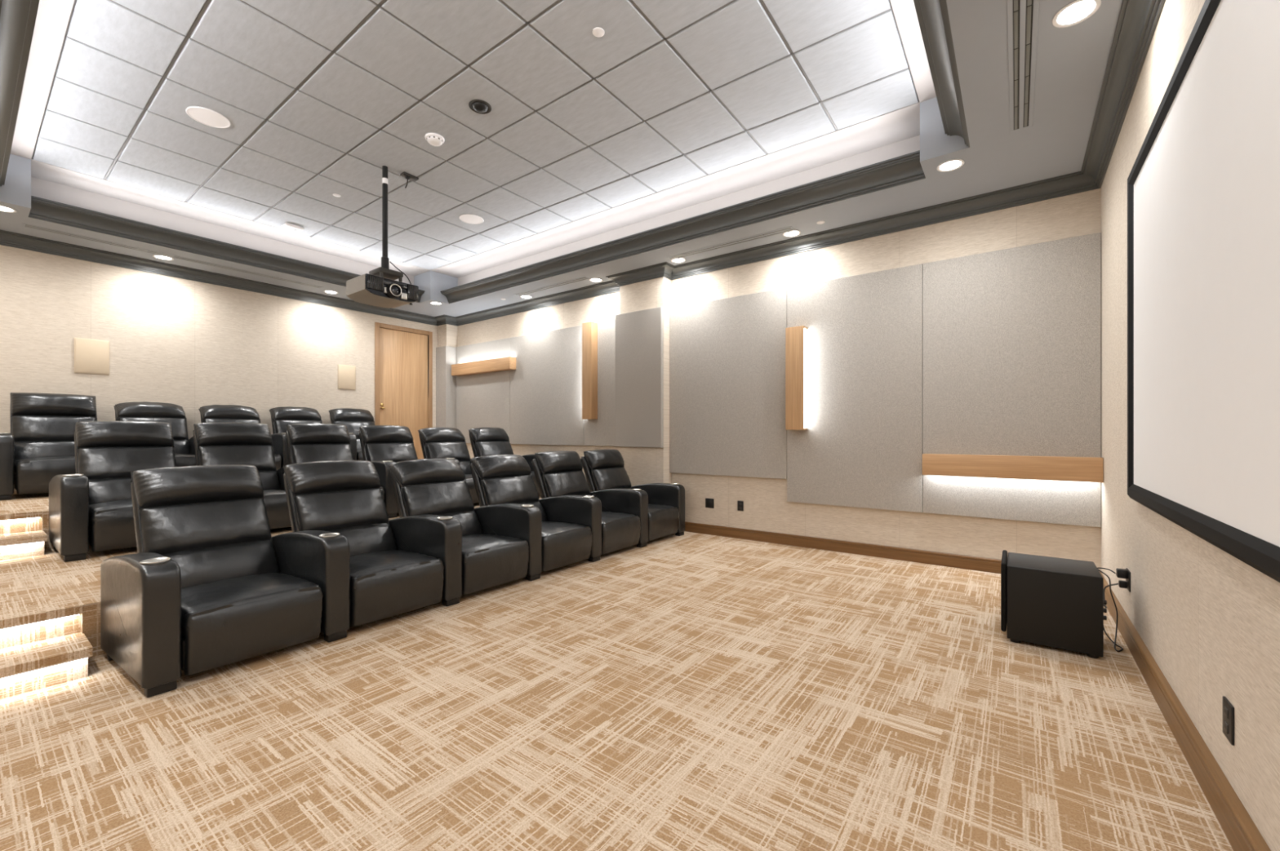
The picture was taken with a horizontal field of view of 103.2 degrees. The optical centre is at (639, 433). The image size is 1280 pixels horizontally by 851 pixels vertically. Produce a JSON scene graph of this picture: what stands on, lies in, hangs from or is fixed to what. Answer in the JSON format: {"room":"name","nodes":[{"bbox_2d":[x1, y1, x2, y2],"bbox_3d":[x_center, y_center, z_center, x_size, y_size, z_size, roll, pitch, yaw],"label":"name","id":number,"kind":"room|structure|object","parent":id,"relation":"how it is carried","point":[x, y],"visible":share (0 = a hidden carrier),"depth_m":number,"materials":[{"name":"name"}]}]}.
{"room":"home theater","nodes":[
{"label":"home theater","id":0,"kind":"room"},
{"bbox_2d":[0,491,53,550],"bbox_3d":[-4.416,0.762,6.278,2.325,0.305,6.040,0,0,37],"label":"floor","id":1,"kind":"structure","parent":0,"point":[23,506],"depth_m":3.99,"materials":[{"name":"carpet"}]},
{"bbox_2d":[0,517,39,521],"bbox_3d":[-4.997,0.659,3.583,0.016,0.008,0.980,0,0,37],"label":"led strip","id":2,"kind":"object","parent":1,"relation":"attached to","point":[34,517],"visible":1,"depth_m":3.89,"materials":[{"name":"white"}]},
{"bbox_2d":[0,392,97,500],"bbox_3d":[-5.945,0.094,5.191,0.961,1.033,0.905,0,0,37],"label":"recliner","id":3,"kind":"object","parent":1,"relation":"on","point":[39,446],"visible":0.76,"depth_m":5.14,"materials":[{"name":"black leather"}]},
{"bbox_2d":[114,401,196,466],"bbox_3d":[-5.466,0.117,5.873,1.010,0.986,0.755,0,0,37],"label":"recliner","id":4,"kind":"object","parent":1,"relation":"on","point":[174,415],"visible":0.41,"depth_m":6.00,"materials":[{"name":"black leather"}]},
{"bbox_2d":[198,404,289,470],"bbox_3d":[-5.015,0.117,6.481,1.008,0.987,0.754,0,0,37],"label":"recliner","id":5,"kind":"object","parent":1,"relation":"on","point":[212,413],"visible":0.36,"depth_m":6.49,"materials":[{"name":"black leather"}]},
{"bbox_2d":[269,406,356,460],"bbox_3d":[-4.561,0.114,7.087,0.999,0.992,0.753,0,0,37],"label":"recliner","id":6,"kind":"object","parent":1,"relation":"on","point":[282,416],"visible":0.35,"depth_m":7.08,"materials":[{"name":"black leather"}]},
{"bbox_2d":[328,408,374,460],"bbox_3d":[-4.106,0.110,7.692,0.993,0.999,0.755,0,0,37],"label":"recliner","id":7,"kind":"object","parent":1,"relation":"on","point":[353,419],"visible":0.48,"depth_m":7.70,"materials":[{"name":"black leather"}]},
{"bbox_2d":[0,244,437,491],"bbox_3d":[-5.434,-0.653,6.958,0.120,3.747,6.160,0,0,37],"label":"wall","id":8,"kind":"structure","parent":0,"point":[191,345],"depth_m":6.32,"materials":[{"name":"beige paint"}]},
{"bbox_2d":[74,337,109,374],"bbox_3d":[-6.232,-0.875,5.769,0.015,0.390,0.273,0,0,37],"label":"wall speaker","id":9,"kind":"object","parent":8,"relation":"attached to","point":[91,356],"visible":1,"depth_m":5.76},
{"bbox_2d":[337,364,355,390],"bbox_3d":[-4.602,-0.881,7.965,0.015,0.378,0.260,0,0,37],"label":"wall speaker","id":10,"kind":"object","parent":8,"relation":"attached to","point":[346,374],"visible":1,"depth_m":7.95},
{"bbox_2d":[374,322,432,459],"bbox_3d":[-4.080,-0.608,8.749,0.140,2.435,1.010,0,0,37],"label":"door","id":11,"kind":"structure","parent":8,"relation":"in","point":[403,356],"depth_m":8.73,"materials":[{"name":"brown wood"}]},
{"bbox_2d":[0,494,541,661],"bbox_3d":[-3.561,1.067,5.643,4.455,0.305,6.040,0,0,37],"label":"platform","id":12,"kind":"structure","parent":0,"point":[44,588],"depth_m":2.85,"materials":[{"name":"carpet"}]},
{"bbox_2d":[0,530,47,560],"bbox_3d":[-4.877,0.839,3.492,0.335,0.152,1.015,0,0,37],"label":"step","id":13,"kind":"structure","parent":12,"relation":"on","point":[9,553],"depth_m":3.74,"materials":[{"name":"carpet"}]},
{"bbox_2d":[0,542,44,547],"bbox_3d":[-4.759,0.812,3.407,0.016,0.008,0.980,0,0,37],"label":"led strip","id":14,"kind":"object","parent":13,"relation":"attached to","point":[38,542],"visible":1,"depth_m":3.71,"materials":[{"name":"white"}]},
{"bbox_2d":[0,614,79,630],"bbox_3d":[-3.286,0.964,2.314,0.016,0.008,0.980,0,0,37],"label":"led strip","id":15,"kind":"object","parent":12,"relation":"attached to","point":[76,615],"visible":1,"depth_m":2.59,"materials":[{"name":"white plastic"}]},
{"bbox_2d":[48,421,176,562],"bbox_3d":[-4.202,0.403,4.226,1.012,1.024,0.917,0,0,37],"label":"recliner","id":16,"kind":"object","parent":12,"relation":"on","point":[92,506],"visible":0.66,"depth_m":4.13,"materials":[{"name":"black leather"}]},
{"bbox_2d":[193,422,291,529],"bbox_3d":[-3.699,0.403,4.904,1.012,1.024,0.763,0,0,37],"label":"recliner","id":17,"kind":"object","parent":12,"relation":"on","point":[215,443],"visible":0.55,"depth_m":4.93,"materials":[{"name":"black leather"}]},
{"bbox_2d":[284,423,398,518],"bbox_3d":[-3.241,0.403,5.520,1.012,1.024,0.763,0,0,37],"label":"recliner","id":18,"kind":"object","parent":12,"relation":"on","point":[305,442],"visible":0.42,"depth_m":5.50,"materials":[{"name":"black leather"}]},
{"bbox_2d":[359,425,459,512],"bbox_3d":[-2.784,0.406,6.136,1.013,1.017,0.763,0,0,37],"label":"recliner","id":19,"kind":"object","parent":12,"relation":"on","point":[393,443],"visible":0.42,"depth_m":6.15,"materials":[{"name":"black leather"}]},
{"bbox_2d":[417,427,478,503],"bbox_3d":[-2.330,0.415,6.754,1.022,0.999,0.765,0,0,37],"label":"recliner","id":20,"kind":"object","parent":12,"relation":"on","point":[436,442],"visible":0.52,"depth_m":6.76,"materials":[{"name":"black leather"}]},
{"bbox_2d":[468,427,540,494],"bbox_3d":[-1.870,0.412,7.368,1.012,1.006,0.763,0,0,37],"label":"recliner","id":21,"kind":"object","parent":12,"relation":"on","point":[484,442],"visible":0.44,"depth_m":7.38,"materials":[{"name":"black leather"}]},
{"bbox_2d":[437,324,457,428],"bbox_3d":[-3.501,-0.734,9.223,0.285,2.687,0.220,0,0,37],"label":"wall column","id":22,"kind":"structure","parent":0,"point":[446,334],"depth_m":9.15,"materials":[{"name":"beige paint"}]},
{"bbox_2d":[435,346,455,428],"bbox_3d":[-3.513,-0.690,9.180,0.313,1.730,0.198,0,0,37],"label":"acoustic panel","id":23,"kind":"object","parent":22,"relation":"attached to","point":[445,355],"visible":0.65,"depth_m":9.09,"materials":[{"name":"fabric"}]},
{"bbox_2d":[0,0,1123,316],"bbox_3d":[-1.740,-2.302,4.292,8.990,0.450,6.040,0,0,37],"label":"ceiling","id":24,"kind":"structure","parent":0,"point":[1072,61],"depth_m":3.86,"materials":[{"name":"paint"}]},
{"bbox_2d":[0,204,17,213],"bbox_3d":[-5.881,-2.074,4.669,0.184,0.007,0.184,0,0,37],"label":"recessed light","id":25,"kind":"object","parent":24,"relation":"in","point":[2,208],"visible":1,"depth_m":4.70,"materials":[{"name":"white"}]},
{"bbox_2d":[0,0,39,186],"bbox_3d":[-3.062,-2.161,2.493,6.705,0.168,0.155,0,0,37],"label":"trim","id":26,"kind":"structure","parent":24,"relation":"attached to","point":[17,17],"depth_m":2.98,"materials":[{"name":"paint"}]},
{"bbox_2d":[152,254,173,260],"bbox_3d":[-5.622,-2.074,5.983,0.184,0.007,0.184,0,0,37],"label":"recessed light","id":27,"kind":"object","parent":24,"relation":"in","point":[160,257],"visible":1,"depth_m":5.98,"materials":[{"name":"white"}]},
{"bbox_2d":[22,223,323,288],"bbox_3d":[-5.337,-2.075,6.139,0.125,0.004,2.720,0,0,37],"label":"ceiling vent","id":28,"kind":"object","parent":24,"relation":"in","point":[24,225],"visible":1,"depth_m":5.84,"materials":[{"name":"metal"}]},
{"bbox_2d":[185,106,231,128],"bbox_3d":[-3.445,-2.522,4.051,0.274,0.010,0.274,0,0,37],"label":"ceiling speaker","id":29,"kind":"object","parent":24,"relation":"attached to","point":[204,116],"visible":1,"depth_m":4.04,"materials":[{"name":"white plastic"}]},
{"bbox_2d":[28,195,424,302],"bbox_3d":[-4.628,-2.161,6.420,0.155,0.168,3.975,0,0,37],"label":"trim","id":30,"kind":"structure","parent":24,"relation":"attached to","point":[42,209],"depth_m":5.68,"materials":[{"name":"paint"}]},
{"bbox_2d":[280,222,303,232],"bbox_3d":[-4.240,-2.508,6.184,0.170,0.038,0.200,0,0,37],"label":"ceiling speaker","id":31,"kind":"object","parent":24,"relation":"attached to","point":[287,226],"visible":1,"depth_m":6.15,"materials":[{"name":"white plastic"}]},
{"bbox_2d":[324,290,337,294],"bbox_3d":[-4.536,-2.074,7.447,0.184,0.007,0.184,0,0,37],"label":"recessed light","id":32,"kind":"object","parent":24,"relation":"in","point":[325,291],"visible":1,"depth_m":7.45,"materials":[{"name":"white"}]},
{"bbox_2d":[332,193,341,197],"bbox_3d":[-3.215,-2.523,5.378,0.078,0.007,0.078,0,0,37],"label":"cap","id":33,"kind":"object","parent":24,"relation":"attached to","point":[334,194],"visible":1,"depth_m":5.37,"materials":[{"name":"white plastic"}]},
{"bbox_2d":[368,165,403,282],"bbox_3d":[-2.399,-1.976,4.794,0.220,1.098,0.220,0,0,37],"label":"mount","id":34,"kind":"object","parent":24,"relation":"attached to","point":[384,271],"visible":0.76,"depth_m":4.78,"materials":[{"name":"black metal"}]},
{"bbox_2d":[346,273,418,308],"bbox_3d":[-2.401,-1.323,4.761,0.450,0.184,0.495,0,0,37],"label":"projector","id":35,"kind":"object","parent":34,"relation":"hanging from","point":[367,289],"visible":1,"depth_m":4.63,"materials":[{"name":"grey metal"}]},
{"bbox_2d":[369,275,383,290],"bbox_3d":[-2.348,-1.342,4.523,0.005,0.102,0.116,0,0,37],"label":"vent","id":36,"kind":"object","parent":35,"relation":"attached to","point":[376,283],"depth_m":4.52,"materials":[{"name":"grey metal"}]},
{"bbox_2d":[389,261,411,284],"bbox_3d":[-2.278,-1.526,4.836,0.201,0.219,0.038,0,0,-6],"label":"cable","id":37,"kind":"object","parent":35,"relation":"attached to","point":[389,261],"visible":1,"depth_m":4.84,"materials":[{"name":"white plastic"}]},
{"bbox_2d":[409,285,417,299],"bbox_3d":[-2.144,-1.335,4.799,0.005,0.116,0.068,0,0,37],"label":"exhaust vent","id":38,"kind":"object","parent":35,"relation":"attached to","point":[413,289],"depth_m":4.80,"materials":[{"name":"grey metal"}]},
{"bbox_2d":[400,171,418,188],"bbox_3d":[-2.258,-2.456,4.970,0.076,0.142,0.150,0,0,37],"label":"outlet","id":39,"kind":"object","parent":24,"relation":"attached to","point":[408,176],"visible":1,"depth_m":4.95,"materials":[{"name":"grey metal"}]},
{"bbox_2d":[425,133,444,146],"bbox_3d":[-1.753,-2.501,4.333,0.156,0.053,0.156,0,0,37],"label":"smoke detector","id":40,"kind":"object","parent":24,"relation":"attached to","point":[433,139],"visible":1,"depth_m":4.30,"materials":[{"name":"white plastic"}]},
{"bbox_2d":[430,302,442,305],"bbox_3d":[-3.252,-2.074,8.085,0.184,0.007,0.184,0,0,37],"label":"recessed light","id":41,"kind":"object","parent":24,"relation":"in","point":[431,303],"visible":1,"depth_m":8.07,"materials":[{"name":"white"}]},
{"bbox_2d":[459,213,484,224],"bbox_3d":[-1.983,-2.522,5.970,0.274,0.010,0.274,0,0,37],"label":"ceiling speaker","id":42,"kind":"object","parent":24,"relation":"attached to","point":[467,218],"visible":1,"depth_m":5.96,"materials":[{"name":"white plastic"}]},
{"bbox_2d":[460,215,482,223],"bbox_3d":[-1.983,-2.522,5.970,0.248,0.009,0.248,0,0,37],"label":"grille","id":43,"kind":"object","parent":42,"relation":"attached to","point":[466,219],"depth_m":5.96,"materials":[{"name":"white plastic"}]},
{"bbox_2d":[31,135,919,285],"bbox_3d":[-1.738,-2.361,4.278,7.770,0.332,5.020,0,0,37],"label":"cove","id":44,"kind":"object","parent":24,"relation":"attached to","point":[42,188],"visible":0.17,"depth_m":5.70,"materials":[{"name":"paint"}]},
{"bbox_2d":[468,99,491,114],"bbox_3d":[-1.234,-2.509,3.917,0.170,0.036,0.170,0,0,37],"label":"dome","id":45,"kind":"object","parent":24,"relation":"attached to","point":[478,106],"visible":1,"depth_m":3.89,"materials":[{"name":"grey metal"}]},
{"bbox_2d":[520,295,532,298],"bbox_3d":[-1.726,-2.074,7.704,0.184,0.007,0.184,0,0,37],"label":"recessed light","id":46,"kind":"object","parent":24,"relation":"in","point":[522,296],"visible":1,"depth_m":7.69,"materials":[{"name":"white"}]},
{"bbox_2d":[514,276,591,296],"bbox_3d":[-1.268,-2.075,7.186,1.460,0.004,0.125,0,0,37],"label":"ceiling vent","id":47,"kind":"object","parent":24,"relation":"in","point":[584,278],"visible":1,"depth_m":7.13,"materials":[{"name":"metal"}]},
{"bbox_2d":[589,278,602,282],"bbox_3d":[-0.596,-2.074,6.861,0.184,0.007,0.184,0,0,37],"label":"recessed light","id":48,"kind":"object","parent":24,"relation":"in","point":[593,280],"visible":1,"depth_m":6.87,"materials":[{"name":"white"}]},
{"bbox_2d":[592,27,604,37],"bbox_3d":[-0.262,-2.523,3.192,0.078,0.007,0.078,0,0,37],"label":"cap","id":49,"kind":"object","parent":24,"relation":"attached to","point":[597,32],"visible":1,"depth_m":3.18,"materials":[{"name":"white plastic"}]},
{"bbox_2d":[671,257,685,262],"bbox_3d":[0.460,-2.074,6.072,0.184,0.007,0.184,0,0,37],"label":"recessed light","id":50,"kind":"object","parent":24,"relation":"in","point":[680,260],"visible":1,"depth_m":6.08,"materials":[{"name":"white"}]},
{"bbox_2d":[440,150,925,303],"bbox_3d":[-0.410,-2.161,6.067,6.705,0.168,0.155,0,0,37],"label":"trim","id":51,"kind":"structure","parent":24,"relation":"attached to","point":[907,168],"depth_m":5.15,"materials":[{"name":"paint"}]},
{"bbox_2d":[666,226,795,260],"bbox_3d":[0.954,-2.075,5.581,1.500,0.004,0.125,0,0,37],"label":"ceiling vent","id":52,"kind":"object","parent":24,"relation":"in","point":[781,231],"visible":1,"depth_m":5.52,"materials":[{"name":"paint"}]},
{"bbox_2d":[782,230,800,237],"bbox_3d":[1.575,-2.074,5.263,0.184,0.007,0.184,0,0,37],"label":"recessed light","id":53,"kind":"object","parent":24,"relation":"in","point":[796,233],"visible":1,"depth_m":5.27,"materials":[{"name":"white"}]},
{"bbox_2d":[816,221,825,224],"bbox_3d":[1.779,-2.074,4.990,0.078,0.007,0.078,0,0,37],"label":"cap","id":54,"kind":"object","parent":24,"relation":"attached to","point":[818,222],"visible":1,"depth_m":4.98,"materials":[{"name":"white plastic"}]},
{"bbox_2d":[913,0,969,147],"bbox_3d":[1.150,-2.161,2.132,0.155,0.168,3.975,0,0,37],"label":"trim","id":55,"kind":"structure","parent":24,"relation":"attached to","point":[933,18],"depth_m":2.97,"materials":[{"name":"paint"}]},
{"bbox_2d":[936,159,964,172],"bbox_3d":[2.403,-2.074,3.926,0.184,0.007,0.184,0,0,37],"label":"recessed light","id":56,"kind":"object","parent":24,"relation":"in","point":[950,165],"visible":1,"depth_m":3.92,"materials":[{"name":"white"}]},
{"bbox_2d":[1006,0,1039,133],"bbox_3d":[1.779,-2.075,2.353,0.125,0.004,2.760,0,0,37],"label":"ceiling vent","id":57,"kind":"object","parent":24,"relation":"in","point":[1022,15],"visible":1,"depth_m":2.81,"materials":[{"name":"metal"}]},
{"bbox_2d":[1052,0,1101,27],"bbox_3d":[2.148,-2.074,2.499,0.184,0.007,0.184,0,0,37],"label":"recessed light","id":58,"kind":"object","parent":24,"relation":"in","point":[1077,11],"visible":1,"depth_m":2.50,"materials":[{"name":"white plastic"}]},
{"bbox_2d":[0,531,1233,850],"bbox_3d":[-1.740,1.270,4.292,9.230,0.100,6.280,0,0,37],"label":"floor","id":59,"kind":"structure","parent":0,"point":[691,691],"depth_m":2.09,"materials":[{"name":"carpet"}]},
{"bbox_2d":[0,632,93,699],"bbox_3d":[-3.167,1.144,2.222,0.335,0.152,1.015,0,0,37],"label":"step","id":60,"kind":"structure","parent":59,"relation":"on","point":[29,657],"depth_m":2.45,"materials":[{"name":"carpet"}]},
{"bbox_2d":[0,657,88,679],"bbox_3d":[-3.049,1.117,2.138,0.016,0.008,0.980,0,0,37],"label":"led strip","id":61,"kind":"object","parent":60,"relation":"attached to","point":[86,658],"visible":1,"depth_m":2.41,"materials":[{"name":"white plastic"}]},
{"bbox_2d":[100,465,350,697],"bbox_3d":[-2.397,0.710,2.945,1.004,1.015,0.946,0,0,37],"label":"recliner","id":62,"kind":"object","parent":59,"relation":"on","point":[207,585],"visible":1,"depth_m":2.85,"materials":[{"name":"black leather"}]},
{"bbox_2d":[282,460,462,626],"bbox_3d":[-1.898,0.711,3.616,1.005,1.012,0.807,0,0,37],"label":"recliner","id":63,"kind":"object","parent":59,"relation":"on","point":[399,566],"visible":0.86,"depth_m":3.56,"materials":[{"name":"black leather"}]},
{"bbox_2d":[388,458,542,595],"bbox_3d":[-1.448,0.719,4.234,1.019,0.997,0.809,0,0,37],"label":"recliner","id":64,"kind":"object","parent":59,"relation":"on","point":[502,544],"visible":0.73,"depth_m":4.18,"materials":[{"name":"black leather"}]},
{"bbox_2d":[469,454,601,572],"bbox_3d":[-0.985,0.714,4.845,1.006,1.008,0.807,0,0,37],"label":"recliner","id":65,"kind":"object","parent":59,"relation":"on","point":[571,525],"visible":0.74,"depth_m":4.80,"materials":[{"name":"black leather"}]},
{"bbox_2d":[531,450,648,554],"bbox_3d":[-0.528,0.706,5.462,1.005,1.022,0.805,0,0,37],"label":"recliner","id":66,"kind":"object","parent":59,"relation":"on","point":[624,512],"visible":0.7,"depth_m":5.41,"materials":[{"name":"black leather"}]},
{"bbox_2d":[581,449,684,541],"bbox_3d":[-0.072,0.708,6.077,1.004,1.019,0.806,0,0,37],"label":"recliner","id":67,"kind":"object","parent":59,"relation":"on","point":[603,469],"visible":0.64,"depth_m":6.02,"materials":[{"name":"black leather"}]},
{"bbox_2d":[1000,550,1106,658],"bbox_3d":[2.437,0.991,3.014,0.468,0.459,0.433,0,0,37],"label":"subwoofer","id":68,"kind":"object","parent":59,"relation":"on","point":[1055,602],"visible":1,"depth_m":2.86,"materials":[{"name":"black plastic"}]},
{"bbox_2d":[1000,550,1007,631],"bbox_3d":[2.260,0.963,3.146,0.026,0.404,0.433,0,0,37],"label":"grille","id":69,"kind":"object","parent":68,"relation":"attached to","point":[1004,557],"depth_m":2.97,"materials":[{"name":"black fabric"}]},
{"bbox_2d":[1097,567,1123,652],"bbox_3d":[2.749,1.023,2.979,0.102,0.395,0.348,0,0,37],"label":"cable","id":70,"kind":"object","parent":59,"relation":"on","point":[1098,568],"visible":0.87,"depth_m":3.00,"materials":[{"name":"black plastic"}]},
{"bbox_2d":[619,276,671,486],"bbox_3d":[0.066,-0.428,6.600,0.700,3.297,0.180,0,0,37],"label":"wall pillar","id":71,"kind":"structure","parent":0,"point":[642,465],"depth_m":6.42,"materials":[{"name":"beige paint"}]},
{"bbox_2d":[615,306,663,447],"bbox_3d":[-0.020,-0.698,6.520,0.738,1.745,0.048,0,0,37],"label":"acoustic panel","id":72,"kind":"object","parent":71,"relation":"attached to","point":[639,335],"visible":1,"depth_m":6.47,"materials":[{"name":"fabric"}]},
{"bbox_2d":[457,188,1101,572],"bbox_3d":[0.096,-0.653,6.766,9.230,3.747,0.120,0,0,37],"label":"wall","id":73,"kind":"structure","parent":0,"point":[766,508],"depth_m":5.12,"materials":[{"name":"beige paint"}]},
{"bbox_2d":[456,337,510,443],"bbox_3d":[-2.712,-0.694,8.742,1.492,1.737,0.048,0,0,37],"label":"acoustic panel","id":74,"kind":"object","parent":73,"relation":"attached to","point":[482,400],"visible":0.66,"depth_m":8.70,"materials":[{"name":"fabric"}]},
{"bbox_2d":[451,356,515,376],"bbox_3d":[-2.679,-1.127,8.606,1.600,0.195,0.130,0,0,37],"label":"wall sconce","id":75,"kind":"object","parent":74,"relation":"attached to","point":[508,363],"visible":1,"depth_m":8.46,"materials":[{"name":"brown wood"}]},
{"bbox_2d":[510,325,583,445],"bbox_3d":[-1.453,-0.694,7.808,1.637,1.737,0.048,0,0,37],"label":"acoustic panel","id":76,"kind":"object","parent":73,"relation":"attached to","point":[546,380],"visible":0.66,"depth_m":7.74,"materials":[{"name":"fabric"}]},
{"bbox_2d":[0,0,1165,326],"bbox_3d":[-1.740,-2.015,4.292,8.990,0.124,6.040,0,0,37],"label":"trim","id":77,"kind":"structure","parent":73,"relation":"attached to","point":[1138,20],"depth_m":5.10,"materials":[{"name":"paint"}]},
{"bbox_2d":[583,320,615,446],"bbox_3d":[-0.486,-0.694,7.090,0.766,1.737,0.048,0,0,37],"label":"acoustic panel","id":78,"kind":"object","parent":73,"relation":"attached to","point":[601,431],"visible":0.4,"depth_m":7.06,"materials":[{"name":"fabric"}]},
{"bbox_2d":[582,321,597,419],"bbox_3d":[-0.707,-0.876,7.144,0.180,1.352,0.130,0,0,37],"label":"wall sconce","id":79,"kind":"object","parent":78,"relation":"attached to","point":[589,330],"visible":1,"depth_m":7.09,"materials":[{"name":"brown wood"}]},
{"bbox_2d":[705,497,714,508],"bbox_3d":[0.842,0.844,6.132,0.115,0.115,0.007,0,0,37],"label":"wall outlet","id":80,"kind":"object","parent":73,"relation":"attached to","point":[709,503],"visible":1,"depth_m":6.13,"materials":[{"name":"black plastic"}]},
{"bbox_2d":[669,287,786,479],"bbox_3d":[0.999,-0.545,5.988,1.520,2.086,0.048,0,0,37],"label":"acoustic panel","id":81,"kind":"object","parent":73,"relation":"attached to","point":[727,356],"visible":0.9,"depth_m":5.93,"materials":[{"name":"fabric"}]},
{"bbox_2d":[737,501,743,511],"bbox_3d":[1.166,0.842,5.890,0.075,0.117,0.010,0,0,37],"label":"wall outlet","id":82,"kind":"object","parent":73,"relation":"attached to","point":[740,504],"visible":1,"depth_m":5.88,"materials":[{"name":"black plastic"}]},
{"bbox_2d":[684,521,1001,573],"bbox_3d":[2.028,1.161,5.242,4.070,0.118,0.024,0,0,37],"label":"baseboard","id":83,"kind":"structure","parent":73,"relation":"attached to","point":[955,561],"depth_m":5.11,"materials":[{"name":"brown wood"}]},
{"bbox_2d":[786,263,922,512],"bbox_3d":[2.132,-0.423,5.147,1.297,2.330,0.048,0,0,37],"label":"acoustic panel","id":84,"kind":"object","parent":73,"relation":"attached to","point":[861,445],"visible":0.9,"depth_m":5.05,"materials":[{"name":"fabric"}]},
{"bbox_2d":[785,325,807,430],"bbox_3d":[1.662,-0.580,5.385,0.192,1.084,0.130,0,0,37],"label":"wall sconce","id":85,"kind":"object","parent":84,"relation":"attached to","point":[795,337],"visible":1,"depth_m":5.34,"materials":[{"name":"brown wood"}]},
{"bbox_2d":[922,232,1101,527],"bbox_3d":[3.153,-0.423,4.389,1.240,2.330,0.048,0,0,37],"label":"acoustic panel","id":86,"kind":"object","parent":73,"relation":"attached to","point":[1011,337],"visible":1,"depth_m":4.33,"materials":[{"name":"fabric"}]},
{"bbox_2d":[922,453,1103,482],"bbox_3d":[3.106,0.283,4.314,1.227,0.190,0.130,0,0,37],"label":"wall sconce","id":87,"kind":"object","parent":86,"relation":"attached to","point":[1086,469],"visible":1,"depth_m":4.22,"materials":[{"name":"brown wood"}]},
{"bbox_2d":[1101,0,1279,850],"bbox_3d":[1.882,-0.653,1.530,0.120,3.747,6.160,0,0,37],"label":"wall","id":88,"kind":"structure","parent":0,"point":[1209,620],"depth_m":2.10,"materials":[{"name":"beige paint"}]},
{"bbox_2d":[1125,568,1130,592],"bbox_3d":[2.914,0.875,3.030,0.010,0.118,0.115,0,0,37],"label":"wall outlet","id":89,"kind":"object","parent":88,"relation":"attached to","point":[1128,580],"visible":0.84,"depth_m":3.00,"materials":[{"name":"black plastic"}]},
{"bbox_2d":[1115,568,1127,588],"bbox_3d":[2.890,0.870,3.042,0.046,0.110,0.050,0,0,37],"label":"power adapter","id":90,"kind":"object","parent":89,"relation":"attached to","point":[1120,573],"visible":1,"depth_m":3.03,"materials":[{"name":"black plastic"}]},
{"bbox_2d":[1103,583,1118,608],"bbox_3d":[2.723,0.964,2.980,0.354,0.124,0.069,0,0,-36],"label":"power cable","id":91,"kind":"object","parent":90,"relation":"attached to","point":[1105,587],"visible":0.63,"depth_m":3.07,"materials":[{"name":"black plastic"}]},
{"bbox_2d":[1099,572,1271,850],"bbox_3d":[1.851,1.161,1.613,0.030,0.118,6.016,0,0,37],"label":"baseboard","id":92,"kind":"structure","parent":88,"relation":"attached to","point":[1241,832],"depth_m":1.82,"materials":[{"name":"brown wood"}]},
{"bbox_2d":[1127,0,1279,582],"bbox_3d":[1.851,-0.537,1.628,0.043,1.795,2.980,0,0,37],"label":"projection screen","id":93,"kind":"object","parent":88,"relation":"attached to","point":[1203,180],"visible":1,"depth_m":1.62,"materials":[{"name":"white fabric"}]},
{"bbox_2d":[1222,696,1234,746],"bbox_3d":[1.853,0.904,1.599,0.010,0.118,0.085,0,0,37],"label":"wall outlet","id":94,"kind":"object","parent":88,"relation":"attached to","point":[1228,708],"visible":1,"depth_m":1.59,"materials":[{"name":"black plastic"}]},
{"bbox_2d":[1223,706,1228,719],"bbox_3d":[1.851,0.880,1.600,0.005,0.028,0.032,0,0,37],"label":"socket","id":95,"kind":"object","parent":94,"relation":"attached to","point":[1225,708],"depth_m":1.60,"materials":[{"name":"black plastic"}]},
{"bbox_2d":[1223,720,1228,733],"bbox_3d":[1.851,0.928,1.600,0.005,0.028,0.032,0,0,37],"label":"socket","id":96,"kind":"object","parent":94,"relation":"attached to","point":[1225,722],"depth_m":1.60,"materials":[{"name":"black plastic"}]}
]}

